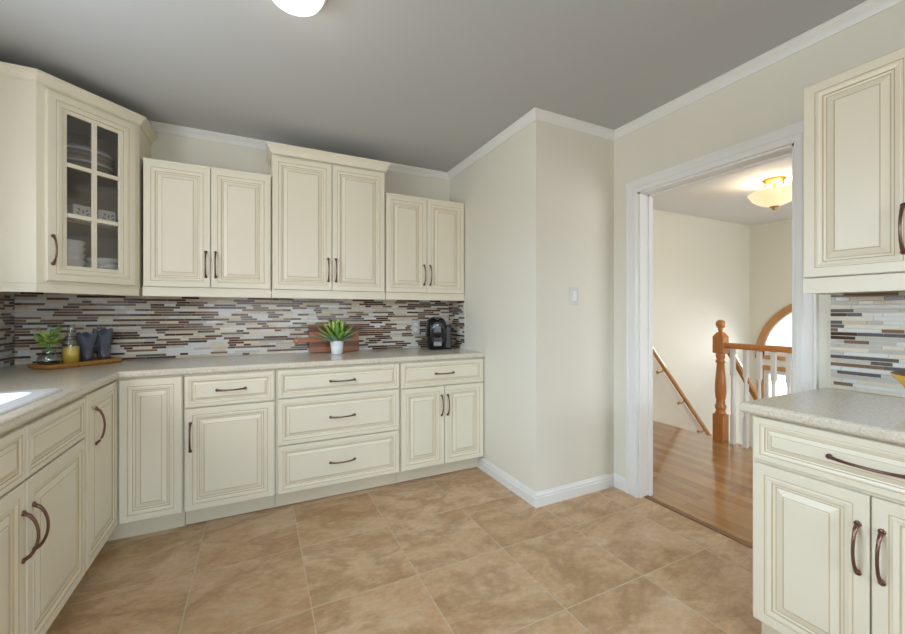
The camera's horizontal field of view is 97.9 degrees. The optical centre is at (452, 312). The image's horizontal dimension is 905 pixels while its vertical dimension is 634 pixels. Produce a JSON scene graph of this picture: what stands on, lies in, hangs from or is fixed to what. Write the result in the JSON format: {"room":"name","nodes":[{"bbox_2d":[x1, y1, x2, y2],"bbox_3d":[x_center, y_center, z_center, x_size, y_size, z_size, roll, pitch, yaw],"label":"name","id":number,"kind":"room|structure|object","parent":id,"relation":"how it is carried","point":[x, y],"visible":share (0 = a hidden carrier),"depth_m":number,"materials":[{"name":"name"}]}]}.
{"room":"kitchen","nodes":[
{"label":"kitchen","id":0,"kind":"room"},
{"bbox_2d":[0,292,12,295],"bbox_3d":[-1.406,-0.020,-0.156,0.120,2.420,5.605,0,0,-26],"label":"wall","id":1,"kind":"structure","parent":0,"point":[1,293],"depth_m":2.23,"materials":[{"name":"beige paint"}]},
{"bbox_2d":[0,295,14,367],"bbox_3d":[-2.100,0.103,1.397,0.008,0.398,1.964,0,0,-26],"label":"tile backsplash","id":2,"kind":"structure","parent":1,"relation":"attached to","point":[7,315],"depth_m":2.21,"materials":[{"name":"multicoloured tile"}]},
{"bbox_2d":[13,132,749,446],"bbox_3d":[0.880,0.790,4.034,7.690,4.040,0.125,0,0,-26],"label":"wall","id":3,"kind":"structure","parent":0,"point":[701,269],"depth_m":4.99,"materials":[{"name":"beige paint"}]},
{"bbox_2d":[0,61,157,295],"bbox_3d":[-2.090,-0.621,2.138,0.680,1.047,0.642,0,0,-26],"label":"upper cabinet","id":4,"kind":"object","parent":3,"relation":"attached to","point":[41,112],"visible":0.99,"depth_m":1.96,"materials":[{"name":"beige paint"}]},
{"bbox_2d":[67,204,90,222],"bbox_3d":[-2.010,-0.525,2.136,0.085,0.092,0.119,0,0,18],"label":"mug","id":5,"kind":"object","parent":4,"relation":"on","point":[76,209],"visible":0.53,"depth_m":2.09,"materials":[{"name":"white ceramic"}]},
{"bbox_2d":[67,161,113,175],"bbox_3d":[-2.046,-0.776,2.172,0.270,0.021,0.270,0,0,-26],"label":"dinner plate","id":6,"kind":"object","parent":4,"relation":"on","point":[75,163],"visible":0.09,"depth_m":2.11,"materials":[{"name":"beige ceramic"}]},
{"bbox_2d":[67,159,113,173],"bbox_3d":[-2.046,-0.788,2.172,0.270,0.021,0.270,0,0,-26],"label":"dinner plate","id":7,"kind":"object","parent":6,"relation":"on","point":[69,160],"visible":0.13,"depth_m":2.09,"materials":[{"name":"white ceramic"}]},
{"bbox_2d":[67,157,113,171],"bbox_3d":[-2.046,-0.801,2.172,0.270,0.021,0.270,0,0,-26],"label":"dinner plate","id":8,"kind":"object","parent":7,"relation":"on","point":[72,158],"visible":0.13,"depth_m":2.10,"materials":[{"name":"white ceramic"}]},
{"bbox_2d":[67,154,113,169],"bbox_3d":[-2.046,-0.813,2.172,0.270,0.021,0.270,0,0,-26],"label":"dinner plate","id":9,"kind":"object","parent":8,"relation":"on","point":[68,155],"visible":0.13,"depth_m":2.10,"materials":[{"name":"beige ceramic"}]},
{"bbox_2d":[67,152,113,167],"bbox_3d":[-2.046,-0.826,2.172,0.270,0.021,0.270,0,0,-26],"label":"dinner plate","id":10,"kind":"object","parent":9,"relation":"on","point":[71,153],"visible":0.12,"depth_m":2.10,"materials":[{"name":"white ceramic"}]},
{"bbox_2d":[67,149,113,165],"bbox_3d":[-2.046,-0.838,2.172,0.270,0.021,0.270,0,0,-26],"label":"dinner plate","id":11,"kind":"object","parent":10,"relation":"on","point":[68,150],"visible":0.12,"depth_m":2.10,"materials":[{"name":"beige ceramic"}]},
{"bbox_2d":[67,147,113,162],"bbox_3d":[-2.046,-0.851,2.172,0.270,0.021,0.270,0,0,-26],"label":"dinner plate","id":12,"kind":"object","parent":11,"relation":"on","point":[69,148],"visible":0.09,"depth_m":2.10,"materials":[{"name":"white ceramic"}]},
{"bbox_2d":[67,145,113,160],"bbox_3d":[-2.046,-0.863,2.172,0.270,0.021,0.270,0,0,-26],"label":"dinner plate","id":13,"kind":"object","parent":12,"relation":"on","point":[72,146],"visible":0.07,"depth_m":2.10,"materials":[{"name":"white ceramic"}]},
{"bbox_2d":[67,142,113,158],"bbox_3d":[-2.046,-0.876,2.172,0.270,0.021,0.270,0,0,-26],"label":"dinner plate","id":14,"kind":"object","parent":13,"relation":"on","point":[68,143],"visible":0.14,"depth_m":2.10,"materials":[{"name":"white ceramic"}]},
{"bbox_2d":[67,167,117,192],"bbox_3d":[-2.119,-0.758,2.147,0.620,0.014,0.582,0,0,-26],"label":"shelf","id":15,"kind":"object","parent":4,"relation":"attached to","point":[78,178],"depth_m":2.26,"materials":[{"name":"brown wood"}]},
{"bbox_2d":[67,219,117,238],"bbox_3d":[-2.119,-0.472,2.147,0.620,0.014,0.582,0,0,-26],"label":"shelf","id":16,"kind":"object","parent":4,"relation":"attached to","point":[76,229],"depth_m":2.21,"materials":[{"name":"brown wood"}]},
{"bbox_2d":[97,210,117,226],"bbox_3d":[-1.969,-0.525,2.252,0.085,0.092,0.119,0,0,24],"label":"mug","id":17,"kind":"object","parent":4,"relation":"on","point":[101,214],"visible":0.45,"depth_m":2.21,"materials":[{"name":"white ceramic"}]},
{"bbox_3d":[-2.044,-0.199,2.069,0.176,0.085,0.176,0,0,-26],"label":"serving bowl","id":18,"kind":"object","parent":4,"relation":"in","visible":0},
{"bbox_2d":[67,259,85,266],"bbox_3d":[-2.044,-0.233,2.069,0.176,0.085,0.176,0,0,-26],"label":"serving bowl","id":19,"kind":"object","parent":18,"relation":"on","point":[71,262],"visible":0.15,"depth_m":2.05,"materials":[{"name":"white ceramic"}]},
{"bbox_2d":[67,252,85,259],"bbox_3d":[-2.044,-0.267,2.069,0.176,0.085,0.176,0,0,-26],"label":"serving bowl","id":20,"kind":"object","parent":19,"relation":"on","point":[76,256],"visible":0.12,"depth_m":2.05,"materials":[{"name":"white ceramic"}]},
{"bbox_2d":[67,245,85,253],"bbox_3d":[-2.044,-0.301,2.069,0.176,0.085,0.176,0,0,-26],"label":"serving bowl","id":21,"kind":"object","parent":20,"relation":"on","point":[73,249],"visible":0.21,"depth_m":2.05,"materials":[{"name":"white ceramic"}]},
{"bbox_2d":[67,239,85,247],"bbox_3d":[-2.044,-0.335,2.069,0.176,0.085,0.176,0,0,-26],"label":"serving bowl","id":22,"kind":"object","parent":21,"relation":"on","point":[70,242],"visible":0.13,"depth_m":2.05,"materials":[{"name":"white ceramic"}]},
{"bbox_3d":[-1.986,-0.181,2.240,0.160,0.050,0.160,0,0,-26],"label":"serving bowl","id":23,"kind":"object","parent":4,"relation":"in","visible":0},
{"bbox_3d":[-1.986,-0.213,2.240,0.160,0.050,0.160,0,0,-26],"label":"serving bowl","id":24,"kind":"object","parent":23,"relation":"on","visible":0},
{"bbox_2d":[85,263,117,269],"bbox_3d":[-1.986,-0.245,2.240,0.160,0.050,0.160,0,0,-26],"label":"serving bowl","id":25,"kind":"object","parent":24,"relation":"on","point":[99,265],"visible":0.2,"depth_m":2.19,"materials":[{"name":"white ceramic"}]},
{"bbox_2d":[84,257,117,264],"bbox_3d":[-1.986,-0.277,2.240,0.160,0.050,0.160,0,0,-26],"label":"serving bowl","id":26,"kind":"object","parent":25,"relation":"on","point":[88,259],"visible":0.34,"depth_m":2.19,"materials":[{"name":"white ceramic"}]},
{"bbox_2d":[142,158,270,297],"bbox_3d":[-1.564,-0.502,2.571,0.684,0.811,0.330,0,0,-26],"label":"upper cabinet","id":27,"kind":"object","parent":3,"relation":"attached to","point":[207,230],"visible":1,"depth_m":2.44,"materials":[{"name":"beige paint"}]},
{"bbox_2d":[14,291,448,364],"bbox_3d":[-1.283,0.082,2.891,2.779,0.440,0.008,0,0,-26],"label":"tile backsplash","id":28,"kind":"structure","parent":3,"relation":"attached to","point":[144,327],"depth_m":2.68,"materials":[{"name":"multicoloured tile"}]},
{"bbox_2d":[412,320,419,333],"bbox_3d":[-0.315,0.124,3.359,0.072,0.116,0.008,0,0,-26],"label":"wall outlet","id":29,"kind":"object","parent":28,"relation":"attached to","point":[415,323],"visible":1,"depth_m":3.36,"materials":[{"name":"plastic"}]},
{"bbox_2d":[265,141,390,299],"bbox_3d":[-0.906,-0.606,2.896,0.842,1.018,0.330,0,0,-26],"label":"upper cabinet","id":30,"kind":"object","parent":3,"relation":"attached to","point":[328,208],"visible":0.99,"depth_m":2.76,"materials":[{"name":"beige paint"}]},
{"bbox_2d":[385,193,463,300],"bbox_3d":[-0.257,-0.498,3.216,0.667,0.803,0.330,0,0,-26],"label":"upper cabinet","id":31,"kind":"object","parent":3,"relation":"attached to","point":[424,237],"visible":1,"depth_m":3.08,"materials":[{"name":"beige paint"}]},
{"bbox_2d":[653,347,711,435],"bbox_3d":[2.845,1.041,4.888,1.470,1.606,0.092,0,0,-26],"label":"wall handrail","id":32,"kind":"object","parent":3,"relation":"attached to","point":[659,360],"visible":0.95,"depth_m":4.83,"materials":[{"name":"brown wood"}]},
{"bbox_2d":[653,209,791,228],"bbox_3d":[3.423,-1.215,2.788,3.992,0.030,4.370,0,0,-26],"label":"trim","id":33,"kind":"structure","parent":3,"relation":"attached to","point":[654,211],"depth_m":5.23,"materials":[{"name":"beige paint"}]},
{"bbox_2d":[45,467,761,633],"bbox_3d":[0.172,1.230,0.623,3.600,0.080,5.565,0,0,-26],"label":"floor","id":34,"kind":"structure","parent":0,"point":[456,552],"depth_m":1.80,"materials":[{"name":"tile"}]},
{"bbox_2d":[0,397,84,633],"bbox_3d":[-1.570,0.762,1.099,0.639,0.848,0.930,0,0,-26],"label":"base cabinet","id":35,"kind":"object","parent":34,"relation":"on","point":[42,458],"visible":0.99,"depth_m":1.31,"materials":[{"name":"beige paint"}]},
{"bbox_2d":[80,375,184,570],"bbox_3d":[-1.905,0.764,2.017,0.900,0.852,1.002,0,0,-26],"label":"base cabinet","id":36,"kind":"object","parent":34,"relation":"on","point":[134,437],"visible":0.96,"depth_m":2.04,"materials":[{"name":"beige paint"}]},
{"bbox_2d":[0,347,484,433],"bbox_3d":[-0.850,0.320,2.014,2.799,0.036,1.965,0,0,-26],"label":"countertop","id":37,"kind":"structure","parent":36,"relation":"on","point":[74,382],"depth_m":2.17,"materials":[{"name":"stone"}]},
{"bbox_2d":[0,388,61,414],"bbox_3d":[-1.574,0.272,1.050,0.537,0.405,0.833,0,0,-26],"label":"sink","id":38,"kind":"object","parent":37,"relation":"in","point":[9,400],"visible":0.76,"depth_m":1.41,"materials":[{"name":"white ceramic"}]},
{"bbox_2d":[26,357,122,369],"bbox_3d":[-2.140,0.288,2.252,0.188,0.028,0.378,0,0,16],"label":"serving tray","id":39,"kind":"object","parent":37,"relation":"on","point":[52,365],"visible":0.92,"depth_m":2.19,"materials":[{"name":"wood"}]},
{"bbox_2d":[31,323,64,364],"bbox_3d":[-2.182,0.173,2.130,0.112,0.237,0.142,0,0,24],"label":"plant","id":40,"kind":"object","parent":39,"relation":"on","point":[54,334],"visible":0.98,"depth_m":2.12,"materials":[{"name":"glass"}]},
{"bbox_2d":[62,346,79,363],"bbox_3d":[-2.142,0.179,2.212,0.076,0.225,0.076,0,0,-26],"label":"liquid","id":41,"kind":"object","parent":39,"relation":"on","point":[70,354],"visible":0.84,"depth_m":2.19,"materials":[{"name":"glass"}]},
{"bbox_3d":[-2.101,0.246,2.372,0.076,0.090,0.075,0,0,-26],"label":"glass tumbler","id":42,"kind":"object","parent":39,"relation":"on","visible":0},
{"bbox_2d":[92,328,112,359],"bbox_3d":[-2.102,0.187,2.370,0.093,0.190,0.074,0,0,-26],"label":"cloth napkin","id":43,"kind":"object","parent":42,"relation":"in","point":[104,336],"visible":0.88,"depth_m":2.36,"materials":[{"name":"grey fabric"}]},
{"bbox_3d":[-2.132,0.246,2.298,0.076,0.090,0.075,0,0,-26],"label":"glass tumbler","id":44,"kind":"object","parent":39,"relation":"on","visible":0},
{"bbox_2d":[76,332,97,360],"bbox_3d":[-2.131,0.197,2.300,0.093,0.171,0.074,0,0,-26],"label":"cloth napkin","id":45,"kind":"object","parent":44,"relation":"in","point":[86,341],"visible":0.96,"depth_m":2.28,"materials":[{"name":"grey fabric"}]},
{"bbox_2d":[293,325,358,352],"bbox_3d":[-0.957,0.198,3.005,0.479,0.205,0.046,0,0,-26],"label":"cutting board","id":46,"kind":"object","parent":37,"relation":"on","point":[315,345],"visible":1,"depth_m":2.98,"materials":[{"name":"brown wood"}]},
{"bbox_2d":[309,318,360,353],"bbox_3d":[-0.842,0.169,2.847,0.348,0.266,0.226,0,0,-36],"label":"potted plant","id":47,"kind":"object","parent":37,"relation":"on","point":[337,333],"visible":1,"depth_m":2.84,"materials":[{"name":"green plant"}]},
{"bbox_2d":[425,317,450,349],"bbox_3d":[-0.113,0.168,3.243,0.218,0.267,0.210,0,0,-10],"label":"coffee maker","id":48,"kind":"object","parent":37,"relation":"on","point":[437,332],"visible":1,"depth_m":3.15,"materials":[{"name":"black plastic"}]},
{"bbox_2d":[434,341,441,345],"bbox_3d":[-0.118,0.249,3.141,0.064,0.038,0.011,0,0,-10],"label":"drip tray","id":49,"kind":"object","parent":48,"relation":"on","point":[436,343],"depth_m":3.14,"materials":[{"name":"grey metal"}]},
{"bbox_2d":[184,370,274,524],"bbox_3d":[-1.376,0.762,2.483,0.454,0.848,0.634,0,0,-26],"label":"base cabinet","id":50,"kind":"object","parent":34,"relation":"on","point":[229,417],"visible":0.99,"depth_m":2.23,"materials":[{"name":"beige paint"}]},
{"bbox_2d":[275,362,398,506],"bbox_3d":[-0.825,0.762,2.755,0.772,0.848,0.634,0,0,-26],"label":"base cabinet","id":51,"kind":"object","parent":34,"relation":"on","point":[337,427],"visible":0.98,"depth_m":2.49,"materials":[{"name":"beige paint"}]},
{"bbox_2d":[397,357,482,482],"bbox_3d":[-0.181,0.762,3.073,0.660,0.848,0.634,0,0,-26],"label":"base cabinet","id":52,"kind":"object","parent":34,"relation":"on","point":[441,401],"visible":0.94,"depth_m":2.81,"materials":[{"name":"beige paint"}]},
{"bbox_2d":[753,414,904,633],"bbox_3d":[1.458,0.772,1.260,0.651,0.828,0.620,0,0,-26],"label":"base cabinet","id":53,"kind":"object","parent":34,"relation":"on","point":[829,505],"visible":0.99,"depth_m":1.22,"materials":[{"name":"beige paint"}]},
{"bbox_2d":[738,387,904,444],"bbox_3d":[1.466,0.340,1.265,0.639,0.036,0.670,0,0,-26],"label":"countertop","id":54,"kind":"structure","parent":53,"relation":"on","point":[870,415],"depth_m":1.31,"materials":[{"name":"stone"}]},
{"bbox_2d":[890,371,904,386],"bbox_3d":[1.632,0.265,1.257,0.316,0.114,0.316,0,0,-26],"label":"fruit bowl","id":55,"kind":"object","parent":54,"relation":"on","point":[899,375],"visible":1,"depth_m":1.33,"materials":[{"name":"yellow ceramic"}]},
{"bbox_2d":[0,0,866,225],"bbox_3d":[2.041,-1.280,1.548,7.810,0.100,5.610,0,0,-26],"label":"ceiling","id":56,"kind":"structure","parent":0,"point":[427,84],"depth_m":1.94,"materials":[{"name":"paint"}]},
{"bbox_2d":[273,0,326,16],"bbox_3d":[-0.585,-1.186,1.468,0.232,0.086,0.232,0,0,-26],"label":"ceiling light","id":57,"kind":"object","parent":56,"relation":"attached to","point":[303,8],"visible":1,"depth_m":1.48,"materials":[{"name":"white glass"}]},
{"bbox_2d":[748,176,791,209],"bbox_3d":[2.968,-1.086,3.634,0.396,0.286,0.396,0,0,-26],"label":"ceiling light","id":58,"kind":"object","parent":56,"relation":"attached to","point":[774,197],"visible":0.92,"depth_m":3.56,"materials":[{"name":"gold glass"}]},
{"bbox_2d":[449,120,548,491],"bbox_3d":[0.260,-0.020,3.042,0.100,2.420,1.345,0,0,-26],"label":"wall","id":59,"kind":"structure","parent":0,"point":[504,194],"depth_m":2.64,"materials":[{"name":"beige paint"}]},
{"bbox_2d":[449,301,464,348],"bbox_3d":[0.036,0.103,3.373,0.008,0.398,0.292,0,0,-26],"label":"tile backsplash","id":60,"kind":"structure","parent":59,"relation":"attached to","point":[456,308],"depth_m":3.35,"materials":[{"name":"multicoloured tile"}]},
{"bbox_2d":[148,0,904,179],"bbox_3d":[0.201,-1.205,0.637,3.465,0.050,5.365,0,0,-26],"label":"trim","id":61,"kind":"structure","parent":59,"relation":"attached to","point":[867,9],"depth_m":2.42,"materials":[{"name":"white paint"}]},
{"bbox_2d":[549,124,613,488],"bbox_3d":[0.834,-0.020,2.631,0.565,2.420,0.100,0,0,-26],"label":"wall","id":62,"kind":"structure","parent":0,"point":[581,165],"depth_m":2.57,"materials":[{"name":"beige paint"}]},
{"bbox_2d":[478,457,625,507],"bbox_3d":[0.677,1.146,2.818,0.680,0.088,0.807,0,0,-26],"label":"baseboard","id":63,"kind":"structure","parent":62,"relation":"attached to","point":[561,493],"depth_m":2.58,"materials":[{"name":"white paint"}]},
{"bbox_2d":[570,287,577,304],"bbox_3d":[0.787,-0.107,2.547,0.072,0.116,0.009,0,0,-26],"label":"light switch","id":64,"kind":"object","parent":62,"relation":"attached to","point":[573,290],"visible":1,"depth_m":2.54,"materials":[{"name":"plastic"}]},
{"bbox_2d":[651,421,752,543],"bbox_3d":[2.330,1.289,2.249,1.630,0.202,4.370,0,0,-26],"label":"floor","id":65,"kind":"structure","parent":0,"point":[709,480],"depth_m":2.84,"materials":[{"name":"brown wood"}]},
{"bbox_2d":[712,320,791,447],"bbox_3d":[3.050,0.627,2.508,0.094,1.122,2.647,0,0,-26],"label":"stair railing","id":66,"kind":"object","parent":65,"relation":"on","point":[721,345],"visible":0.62,"depth_m":3.55,"materials":[{"name":"red wood"}]},
{"bbox_2d":[614,1,904,477],"bbox_3d":[1.805,0.080,1.429,0.113,2.620,5.605,0,0,-26],"label":"wall","id":67,"kind":"structure","parent":0,"point":[770,99],"depth_m":2.02,"materials":[{"name":"beige paint"}]},
{"bbox_2d":[644,495,752,548],"bbox_3d":[1.429,1.227,2.189,0.040,0.086,0.824,0,0,-26],"label":"trim","id":68,"kind":"structure","parent":67,"relation":"attached to","point":[659,502],"depth_m":2.22,"materials":[{"name":"brown wood"}]},
{"bbox_2d":[626,121,817,497],"bbox_3d":[1.424,0.168,2.186,0.135,2.044,0.988,0,0,-26],"label":"trim","id":69,"kind":"structure","parent":67,"relation":"attached to","point":[786,142],"depth_m":2.53,"materials":[{"name":"white paint"}]},
{"bbox_2d":[803,47,904,294],"bbox_3d":[1.599,-0.464,1.300,0.366,0.784,0.600,0,0,-26],"label":"upper cabinet","id":70,"kind":"object","parent":67,"relation":"attached to","point":[854,118],"visible":1,"depth_m":1.38,"materials":[{"name":"beige paint"}]},
{"bbox_2d":[831,290,904,397],"bbox_3d":[1.755,0.097,1.393,0.008,0.449,0.640,0,0,-26],"label":"tile backsplash","id":71,"kind":"structure","parent":67,"relation":"attached to","point":[868,328],"depth_m":1.58,"materials":[{"name":"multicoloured tile"}]},
{"bbox_2d":[750,221,791,447],"bbox_3d":[5.267,0.790,3.699,0.120,4.040,4.370,0,0,-26],"label":"wall","id":72,"kind":"structure","parent":0,"point":[770,245],"depth_m":5.44,"materials":[{"name":"beige paint"}]},
{"bbox_2d":[755,304,791,360],"bbox_3d":[4.656,0.215,4.852,0.095,0.850,1.600,0,0,-26],"label":"window","id":73,"kind":"structure","parent":72,"relation":"in","point":[776,319],"depth_m":5.37,"materials":[{"name":"brown wood"}]},
{"bbox_2d":[757,365,791,398],"bbox_3d":[4.658,1.760,4.853,0.090,2.060,1.560,0,0,-26],"label":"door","id":74,"kind":"structure","parent":72,"relation":"in","point":[765,382],"depth_m":5.45,"materials":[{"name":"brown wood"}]},
{"bbox_3d":[4.137,2.840,3.141,2.400,0.100,4.370,0,0,-26],"label":"floor","id":75,"kind":"structure","parent":0,"visible":0},
{"bbox_2d":[727,349,761,417],"bbox_3d":[3.205,1.502,4.013,1.510,2.574,0.080,0,0,-26],"label":"stair handrail","id":76,"kind":"object","parent":75,"relation":"on","point":[751,388],"visible":0.02,"depth_m":3.82,"materials":[{"name":"brown wood"}]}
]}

